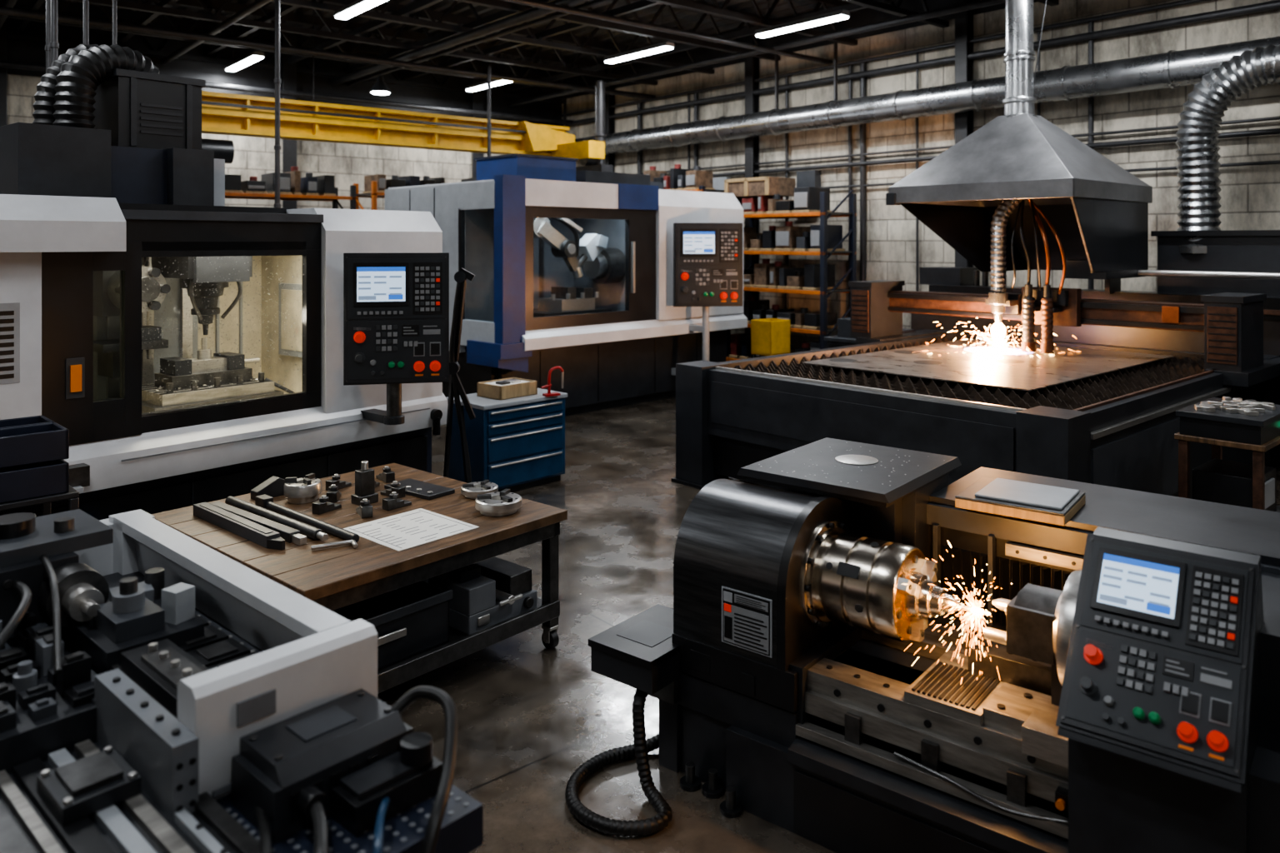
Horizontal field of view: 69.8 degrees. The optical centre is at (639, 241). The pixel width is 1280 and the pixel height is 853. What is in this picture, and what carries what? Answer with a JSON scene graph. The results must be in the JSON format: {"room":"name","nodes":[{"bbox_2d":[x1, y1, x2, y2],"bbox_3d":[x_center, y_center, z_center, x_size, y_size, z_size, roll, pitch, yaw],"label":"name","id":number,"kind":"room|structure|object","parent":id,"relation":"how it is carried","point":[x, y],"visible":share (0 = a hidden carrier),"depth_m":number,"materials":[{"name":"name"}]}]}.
{"room":"metal workshop","nodes":[
{"label":"metal workshop","id":0,"kind":"room"},
{"bbox_2d":[6,0,561,209],"bbox_3d":[-9.315,-0.825,15.224,19.900,6.250,0.301,0,0,-40],"label":"wall","id":1,"kind":"structure","parent":0,"point":[348,163],"depth_m":17.60,"materials":[{"name":"brick"}]},
{"bbox_2d":[65,0,828,72],"bbox_3d":[-1.987,-4.050,6.491,19.900,0.300,23.100,0,0,-40],"label":"ceiling","id":2,"kind":"structure","parent":0,"point":[687,20],"depth_m":16.05,"materials":[{"name":"black metal"}]},
{"bbox_2d":[224,16,264,71],"bbox_3d":[-6.788,-3.460,15.713,0.198,0.860,1.600,0,0,-40],"label":"strip light","id":3,"kind":"object","parent":2,"relation":"hanging from","point":[253,57],"visible":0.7,"depth_m":15.52,"materials":[{"name":"white plastic"}]},
{"bbox_2d":[312,9,314,101],"bbox_3d":[-5.200,-2.835,14.600,0.395,2.110,0.395,0,0,0],"label":"lamp","id":4,"kind":"object","parent":2,"relation":"hanging from","point":[312,9],"visible":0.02,"depth_m":14.59,"materials":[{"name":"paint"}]},
{"bbox_2d":[333,0,387,19],"bbox_3d":[-3.574,-3.460,11.883,0.198,0.860,1.600,0,0,-40],"label":"strip light","id":5,"kind":"object","parent":2,"relation":"hanging from","point":[357,7],"visible":1,"depth_m":12.00,"materials":[{"name":"white plastic"}]},
{"bbox_2d":[369,27,391,94],"bbox_3d":[-4.700,-3.285,16.600,0.395,1.210,0.395,0,0,0],"label":"lamp","id":6,"kind":"object","parent":2,"relation":"hanging from","point":[380,87],"visible":0.98,"depth_m":16.52,"materials":[{"name":"paint"}]},
{"bbox_2d":[465,40,511,91],"bbox_3d":[-2.942,-3.460,17.896,0.198,0.860,1.600,0,0,-40],"label":"strip light","id":7,"kind":"object","parent":2,"relation":"hanging from","point":[482,85],"visible":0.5,"depth_m":17.94,"materials":[{"name":"white plastic"}]},
{"bbox_2d":[6,0,1059,104],"bbox_3d":[-1.997,-3.550,6.490,19.316,0.700,22.510,0,0,-40],"label":"roof trusses","id":8,"kind":"object","parent":2,"relation":"attached to","point":[418,10],"visible":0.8,"depth_m":15.01,"materials":[{"name":"metal"}]},
{"bbox_2d":[0,0,1004,124],"bbox_3d":[-1.987,-2.910,6.491,19.300,0.517,22.500,0,0,-40],"label":"roof beams","id":9,"kind":"structure","parent":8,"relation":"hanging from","point":[542,8],"depth_m":14.07,"materials":[{"name":"black metal"}]},
{"bbox_2d":[563,35,1279,154],"bbox_3d":[5.083,-2.562,12.424,0.454,1.477,22.480,0,0,-40],"label":"ventilation duct","id":10,"kind":"object","parent":8,"relation":"hanging from","point":[1172,69],"visible":0.88,"depth_m":13.11,"materials":[{"name":"silver metal"}]},
{"bbox_2d":[603,10,674,64],"bbox_3d":[-0.038,-3.460,14.980,0.198,0.860,1.600,0,0,-40],"label":"strip light","id":11,"kind":"object","parent":2,"relation":"hanging from","point":[665,46],"visible":0.86,"depth_m":14.85,"materials":[{"name":"white plastic"}]},
{"bbox_2d":[754,0,850,38],"bbox_3d":[2.273,-3.460,13.004,0.198,0.860,1.600,0,0,-40],"label":"strip light","id":12,"kind":"object","parent":2,"relation":"hanging from","point":[842,14],"visible":1,"depth_m":12.89,"materials":[{"name":"white plastic"}]},
{"bbox_2d":[885,0,1152,279],"bbox_3d":[4.334,-1.740,10.508,2.120,4.280,2.120,0,0,-42],"label":"extraction hood","id":13,"kind":"object","parent":2,"relation":"hanging from","point":[1097,210],"visible":1,"depth_m":10.22,"materials":[{"name":"metal"}]},
{"bbox_2d":[0,0,973,333],"bbox_3d":[-0.286,-0.800,14.164,24.869,6.200,11.127,0,0,12],"label":"support columns","id":14,"kind":"structure","parent":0,"point":[963,20],"depth_m":16.55,"materials":[{"name":"metal"}]},
{"bbox_2d":[377,396,1279,852],"bbox_3d":[-1.987,2.400,6.491,19.900,0.200,23.100,0,0,-40],"label":"floor","id":15,"kind":"structure","parent":0,"point":[529,714],"depth_m":4.68,"materials":[{"name":"concrete"}]},
{"bbox_2d":[0,415,79,515],"bbox_3d":[-3.235,1.625,4.689,0.500,1.350,0.600,0,0,-45],"label":"storage bins","id":16,"kind":"object","parent":15,"relation":"on","point":[34,470],"visible":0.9,"depth_m":4.57,"materials":[{"name":"black plastic"}]},
{"bbox_2d":[45,0,50,69],"bbox_3d":[-5.900,-0.300,9.150,0.099,5.200,0.099,0,0,0],"label":"conduit","id":17,"kind":"object","parent":15,"relation":"on","point":[47,49],"visible":0.13,"depth_m":9.13,"materials":[{"name":"grey metal"}]},
{"bbox_2d":[49,0,59,66],"bbox_3d":[-5.750,-0.300,9.000,0.119,5.200,0.119,0,0,0],"label":"conduit","id":18,"kind":"object","parent":15,"relation":"on","point":[54,45],"visible":0.24,"depth_m":8.97,"materials":[{"name":"grey metal"}]},
{"bbox_2d":[83,0,89,44],"bbox_3d":[-5.620,-0.300,9.300,0.099,5.200,0.099,0,0,0],"label":"conduit","id":19,"kind":"object","parent":15,"relation":"on","point":[86,2],"visible":0.02,"depth_m":9.28,"materials":[{"name":"grey metal"}]},
{"bbox_2d":[112,0,116,44],"bbox_3d":[-5.500,-0.300,9.600,0.080,5.200,0.080,0,0,0],"label":"conduit","id":20,"kind":"object","parent":15,"relation":"on","point":[114,2],"visible":0.02,"depth_m":9.58,"materials":[{"name":"grey metal"}]},
{"bbox_2d":[0,44,449,520],"bbox_3d":[-3.475,0.418,6.577,2.935,3.763,3.900,0,0,40],"label":"cnc machining center","id":21,"kind":"object","parent":15,"relation":"on","point":[191,348],"visible":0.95,"depth_m":6.61,"materials":[{"name":"paint"}]},
{"bbox_2d":[0,509,483,852],"bbox_3d":[-1.815,1.620,2.513,2.570,1.360,1.639,0,0,42],"label":"machine","id":22,"kind":"object","parent":15,"relation":"on","point":[161,692],"visible":1,"depth_m":2.39,"materials":[{"name":"paint"}]},
{"bbox_2d":[274,0,280,207],"bbox_3d":[-4.350,-0.300,11.000,0.119,5.200,0.119,0,0,0],"label":"conduit","id":23,"kind":"object","parent":15,"relation":"on","point":[277,80],"visible":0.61,"depth_m":10.97,"materials":[{"name":"grey metal"}]},
{"bbox_2d":[225,166,355,209],"bbox_3d":[-6.321,0.503,15.778,2.600,3.593,0.900,0,0,-40],"label":"rack","id":24,"kind":"object","parent":15,"relation":"on","point":[293,187],"visible":0.16,"depth_m":15.71,"materials":[{"name":"metal"}]},
{"bbox_2d":[150,463,567,694],"bbox_3d":[-1.575,1.910,5.141,1.698,0.780,1.600,0,0,41],"label":"workbench","id":25,"kind":"object","parent":15,"relation":"on","point":[333,578],"visible":0.43,"depth_m":4.71,"materials":[{"name":"brown wood"}]},
{"bbox_2d":[193,502,284,549],"bbox_3d":[-2.112,1.488,4.813,0.920,0.064,0.070,0,0,41],"label":"bar","id":26,"kind":"object","parent":25,"relation":"on","point":[266,537],"visible":1,"depth_m":4.75,"materials":[{"name":"paint"}]},
{"bbox_2d":[209,501,306,545],"bbox_3d":[-2.046,1.495,4.881,0.930,0.050,0.060,0,0,39],"label":"bar","id":27,"kind":"object","parent":25,"relation":"on","point":[290,535],"visible":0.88,"depth_m":4.76,"materials":[{"name":"grey metal"}]},
{"bbox_2d":[250,475,284,499],"bbox_3d":[-2.213,1.465,5.458,0.080,0.109,0.180,0,0,41],"label":"block","id":28,"kind":"object","parent":25,"relation":"on","point":[273,487],"visible":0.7,"depth_m":5.44,"materials":[{"name":"black metal"}]},
{"bbox_2d":[225,495,328,540],"bbox_3d":[-1.974,1.492,4.948,1.010,0.056,0.056,0,0,40],"label":"bar","id":29,"kind":"object","parent":25,"relation":"on","point":[311,532],"visible":0.94,"depth_m":4.88,"materials":[{"name":"grey metal"}]},
{"bbox_2d":[284,473,321,504],"bbox_3d":[-1.982,1.452,5.389,0.210,0.136,0.210,0,0,41],"label":"lathe chuck","id":30,"kind":"object","parent":25,"relation":"on","point":[307,489],"visible":1,"depth_m":5.32,"materials":[{"name":"metal"}]},
{"bbox_2d":[255,494,359,542],"bbox_3d":[-1.809,1.490,4.948,1.000,0.060,0.060,0,0,41],"label":"bar","id":31,"kind":"object","parent":25,"relation":"on","point":[266,502],"visible":0.86,"depth_m":4.93,"materials":[{"name":"grey metal"}]},
{"bbox_2d":[311,495,341,514],"bbox_3d":[-1.769,1.475,5.178,0.060,0.090,0.160,0,0,31],"label":"clamp","id":32,"kind":"object","parent":25,"relation":"on","point":[322,506],"visible":1,"depth_m":5.14,"materials":[{"name":"metal"}]},
{"bbox_2d":[310,540,357,550],"bbox_3d":[-1.507,1.505,4.523,0.212,0.023,0.082,0,0,-27],"label":"key","id":33,"kind":"object","parent":25,"relation":"on","point":[352,542],"visible":1,"depth_m":4.53,"materials":[{"name":"metal"}]},
{"bbox_2d":[326,484,341,502],"bbox_3d":[-1.806,1.475,5.409,0.060,0.090,0.160,0,0,-9],"label":"clamp","id":34,"kind":"object","parent":25,"relation":"on","point":[333,494],"visible":0.98,"depth_m":5.34,"materials":[{"name":"metal"}]},
{"bbox_2d":[325,474,351,490],"bbox_3d":[-1.859,1.475,5.653,0.060,0.090,0.160,0,0,26],"label":"clamp","id":35,"kind":"object","parent":25,"relation":"on","point":[341,484],"visible":0.88,"depth_m":5.61,"materials":[{"name":"metal"}]},
{"bbox_2d":[355,498,372,518],"bbox_3d":[-1.537,1.475,5.109,0.060,0.090,0.160,0,0,-29],"label":"clamp","id":36,"kind":"object","parent":25,"relation":"on","point":[365,510],"visible":1,"depth_m":5.05,"materials":[{"name":"metal"}]},
{"bbox_2d":[350,460,378,505],"bbox_3d":[-1.603,1.400,5.338,0.100,0.240,0.120,0,0,41],"label":"block","id":37,"kind":"object","parent":25,"relation":"on","point":[365,477],"visible":0.98,"depth_m":5.31,"materials":[{"name":"metal"}]},
{"bbox_2d":[375,480,379,487],"bbox_3d":[-1.667,1.475,5.645,0.060,0.090,0.160,0,0,11],"label":"clamp","id":38,"kind":"object","parent":25,"relation":"on","point":[377,484],"visible":0.05,"depth_m":5.68,"materials":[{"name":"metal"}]},
{"bbox_2d":[375,465,394,483],"bbox_3d":[-1.624,1.475,5.847,0.060,0.090,0.160,0,0,-39],"label":"clamp","id":39,"kind":"object","parent":25,"relation":"on","point":[387,476],"visible":0.97,"depth_m":5.80,"materials":[{"name":"metal"}]},
{"bbox_2d":[331,580,452,670],"bbox_3d":[-1.439,1.924,4.619,0.630,0.270,0.770,0,0,41],"label":"drawer","id":40,"kind":"object","parent":25,"relation":"on","point":[412,620],"visible":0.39,"depth_m":4.59,"materials":[{"name":"paint"}]},
{"bbox_2d":[380,480,404,499],"bbox_3d":[-1.478,1.475,5.481,0.160,0.090,0.060,0,0,36],"label":"clamp","id":41,"kind":"object","parent":25,"relation":"on","point":[396,487],"visible":0.82,"depth_m":5.45,"materials":[{"name":"metal"}]},
{"bbox_2d":[382,491,411,510],"bbox_3d":[-1.391,1.475,5.246,0.060,0.090,0.160,0,0,41],"label":"clamp","id":42,"kind":"object","parent":25,"relation":"on","point":[389,503],"visible":1,"depth_m":5.21,"materials":[{"name":"metal"}]},
{"bbox_2d":[343,508,479,551],"bbox_3d":[-1.214,1.518,4.855,0.520,0.004,0.500,0,0,41],"label":"drawing sheet","id":43,"kind":"object","parent":25,"relation":"on","point":[404,531],"visible":0.99,"depth_m":4.84,"materials":[{"name":"paper"}]},
{"bbox_2d":[384,478,454,499],"bbox_3d":[-1.344,1.502,5.584,0.420,0.035,0.200,0,0,37],"label":"fixture plate","id":44,"kind":"object","parent":25,"relation":"on","point":[423,490],"visible":0.76,"depth_m":5.53,"materials":[{"name":"metal"}]},
{"bbox_2d":[460,480,498,499],"bbox_3d":[-0.962,1.486,5.496,0.220,0.068,0.220,0,0,41],"label":"lathe chuck","id":45,"kind":"object","parent":25,"relation":"on","point":[471,490],"visible":0.93,"depth_m":5.44,"materials":[{"name":"metal"}]},
{"bbox_2d":[428,556,536,634],"bbox_3d":[-0.846,1.909,5.064,0.422,0.300,0.480,0,0,41],"label":"storage box","id":46,"kind":"object","parent":25,"relation":"on","point":[487,593],"visible":0.88,"depth_m":4.92,"materials":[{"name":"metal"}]},
{"bbox_2d":[475,488,521,516],"bbox_3d":[-0.797,1.472,5.168,0.260,0.096,0.260,0,0,41],"label":"lathe chuck","id":47,"kind":"object","parent":25,"relation":"on","point":[505,502],"visible":1,"depth_m":5.09,"materials":[{"name":"metal"}]},
{"bbox_2d":[353,174,444,209],"bbox_3d":[-4.420,0.521,17.635,1.900,3.557,0.900,0,0,-40],"label":"rack","id":48,"kind":"object","parent":15,"relation":"on","point":[375,186],"visible":0.16,"depth_m":17.16,"materials":[{"name":"metal"}]},
{"bbox_2d":[201,90,613,181],"bbox_3d":[-3.955,0.090,13.815,8.100,4.420,8.250,0,0,-40],"label":"crane","id":49,"kind":"object","parent":15,"relation":"on","point":[222,113],"visible":0.33,"depth_m":14.62,"materials":[{"name":"metal"}]},
{"bbox_2d":[443,268,475,483],"bbox_3d":[-1.431,1.254,7.255,0.422,2.092,0.158,0,0,30],"label":"stand","id":50,"kind":"object","parent":15,"relation":"on","point":[456,388],"visible":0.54,"depth_m":7.23,"materials":[{"name":"black metal"}]},
{"bbox_2d":[486,66,491,156],"bbox_3d":[-2.500,-0.300,15.200,0.119,5.200,0.119,0,0,0],"label":"conduit","id":51,"kind":"object","parent":15,"relation":"on","point":[488,125],"visible":0.26,"depth_m":15.17,"materials":[{"name":"grey metal"}]},
{"bbox_2d":[445,388,567,491],"bbox_3d":[-1.263,1.880,8.704,0.980,0.840,0.650,0,0,-45],"label":"base cabinet","id":52,"kind":"object","parent":15,"relation":"on","point":[518,443],"visible":0.87,"depth_m":8.44,"materials":[{"name":"metal"}]},
{"bbox_2d":[476,377,537,400],"bbox_3d":[-1.260,1.390,8.704,0.350,0.140,0.450,0,0,42],"label":"box","id":53,"kind":"object","parent":52,"relation":"on","point":[512,387],"visible":1,"depth_m":8.59,"materials":[{"name":"brown wood"}]},
{"bbox_2d":[540,365,563,396],"bbox_3d":[-0.831,1.323,8.697,0.233,0.275,0.080,0,0,-30],"label":"clamp","id":54,"kind":"object","parent":52,"relation":"on","point":[548,386],"visible":1,"depth_m":8.68,"materials":[{"name":"metal"}]},
{"bbox_2d":[385,153,747,416],"bbox_3d":[-0.719,0.585,13.219,3.514,3.430,4.723,0,0,45],"label":"cnc turning center","id":55,"kind":"object","parent":15,"relation":"on","point":[614,281],"visible":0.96,"depth_m":12.57,"materials":[{"name":"grey metal"}]},
{"bbox_2d":[593,80,606,164],"bbox_3d":[-0.720,-0.300,16.600,0.358,5.200,0.358,0,0,0],"label":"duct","id":56,"kind":"object","parent":15,"relation":"on","point":[599,134],"visible":0.25,"depth_m":16.52,"materials":[{"name":"silver metal"}]},
{"bbox_2d":[565,689,672,837],"bbox_3d":[-0.090,2.087,3.847,0.436,0.425,0.665,0,0,0],"label":"corrugated hose","id":57,"kind":"object","parent":15,"relation":"on","point":[640,750],"visible":0.89,"depth_m":3.78,"materials":[{"name":"black plastic"}]},
{"bbox_2d":[643,164,730,356],"bbox_3d":[0.747,0.453,16.535,0.700,3.694,1.800,0,0,-40],"label":"storage rack","id":58,"kind":"object","parent":15,"relation":"on","point":[696,180],"visible":0.21,"depth_m":16.13,"materials":[{"name":"metal"}]},
{"bbox_2d":[750,318,789,358],"bbox_3d":[1.974,1.740,13.848,0.450,1.120,0.400,0,0,-40],"label":"bin","id":59,"kind":"object","parent":15,"relation":"on","point":[769,337],"visible":0.59,"depth_m":13.70,"materials":[{"name":"paint"}]},
{"bbox_2d":[725,186,856,361],"bbox_3d":[2.373,0.686,14.915,0.800,3.229,2.200,0,0,-40],"label":"storage rack","id":60,"kind":"object","parent":15,"relation":"on","point":[823,240],"visible":0.72,"depth_m":14.44,"materials":[{"name":"metal"}]},
{"bbox_2d":[724,176,795,198],"bbox_3d":[2.001,-0.900,15.352,0.670,0.300,1.000,0,0,-40],"label":"wooden crate","id":61,"kind":"object","parent":60,"relation":"on","point":[762,186],"visible":0.84,"depth_m":15.05,"materials":[{"name":"brown wood"}]},
{"bbox_2d":[824,317,915,348],"bbox_3d":[3.186,1.675,12.288,0.660,1.250,1.260,0,0,-45],"label":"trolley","id":62,"kind":"object","parent":15,"relation":"on","point":[843,337],"visible":0.05,"depth_m":12.39,"materials":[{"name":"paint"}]},
{"bbox_2d":[588,437,1279,852],"bbox_3d":[1.706,1.634,3.533,3.610,1.333,1.830,0,0,39],"label":"cnc lathe","id":63,"kind":"object","parent":15,"relation":"on","point":[1133,707],"visible":1,"depth_m":3.49,"materials":[{"name":"metal"}]},
{"bbox_2d":[905,540,1011,684],"bbox_3d":[1.204,1.429,3.480,0.403,0.494,0.294,0,0,39],"label":"sparks","id":64,"kind":"object","parent":63,"relation":"on","point":[975,610],"visible":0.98,"depth_m":3.46},
{"bbox_2d":[955,477,1085,525],"bbox_3d":[1.656,1.118,3.988,0.440,0.062,0.400,0,0,37],"label":"instrument case","id":65,"kind":"object","parent":63,"relation":"on","point":[1022,500],"visible":1,"depth_m":3.90,"materials":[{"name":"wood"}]},
{"bbox_2d":[671,230,1279,499],"bbox_3d":[4.086,1.090,8.959,5.860,2.420,5.850,0,0,-42],"label":"table","id":66,"kind":"object","parent":15,"relation":"on","point":[1102,411],"visible":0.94,"depth_m":8.49,"materials":[{"name":"metal"}]},
{"bbox_2d":[926,317,1074,358],"bbox_3d":[4.003,1.032,10.175,1.621,0.328,1.687,0,0,20],"label":"sparks","id":67,"kind":"object","parent":66,"relation":"on","point":[1002,344],"visible":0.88,"depth_m":10.02},
{"bbox_2d":[964,198,1081,354],"bbox_3d":[4.072,0.267,9.923,0.738,1.861,1.129,0,0,-42],"label":"torch","id":68,"kind":"object","parent":66,"relation":"on","point":[1047,306],"visible":0.94,"depth_m":9.86,"materials":[{"name":"metal"}]},
{"bbox_2d":[1175,44,1279,254],"bbox_3d":[6.873,0.103,9.493,0.468,4.393,2.429,0,0,-39],"label":"duct","id":69,"kind":"object","parent":66,"relation":"attached to","point":[1198,126],"visible":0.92,"depth_m":10.06,"materials":[{"name":"silver metal"}]},
{"bbox_2d":[1174,432,1279,512],"bbox_3d":[4.360,1.845,6.700,0.840,0.910,0.560,0,0,-42],"label":"stand","id":70,"kind":"object","parent":15,"relation":"on","point":[1217,480],"visible":0.54,"depth_m":6.53,"materials":[{"name":"metal"}]},
{"bbox_2d":[1175,396,1279,445],"bbox_3d":[4.362,1.287,6.698,0.840,0.206,0.545,0,0,-42],"label":"tray","id":71,"kind":"object","parent":70,"relation":"on","point":[1226,418],"visible":1,"depth_m":6.48,"materials":[{"name":"metal"}]},
{"bbox_2d":[561,0,1279,347],"bbox_3d":[5.520,-0.825,12.790,0.301,6.250,22.500,0,0,-40],"label":"wall","id":72,"kind":"structure","parent":0,"point":[1250,195],"depth_m":14.00,"materials":[{"name":"brick"}]},
{"bbox_2d":[555,0,1279,317],"bbox_3d":[-0.164,-0.315,8.021,14.539,5.229,22.500,0,0,-40],"label":"conduit","id":73,"kind":"object","parent":72,"relation":"attached to","point":[812,178],"visible":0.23,"depth_m":14.09,"materials":[{"name":"metal"}]}
]}

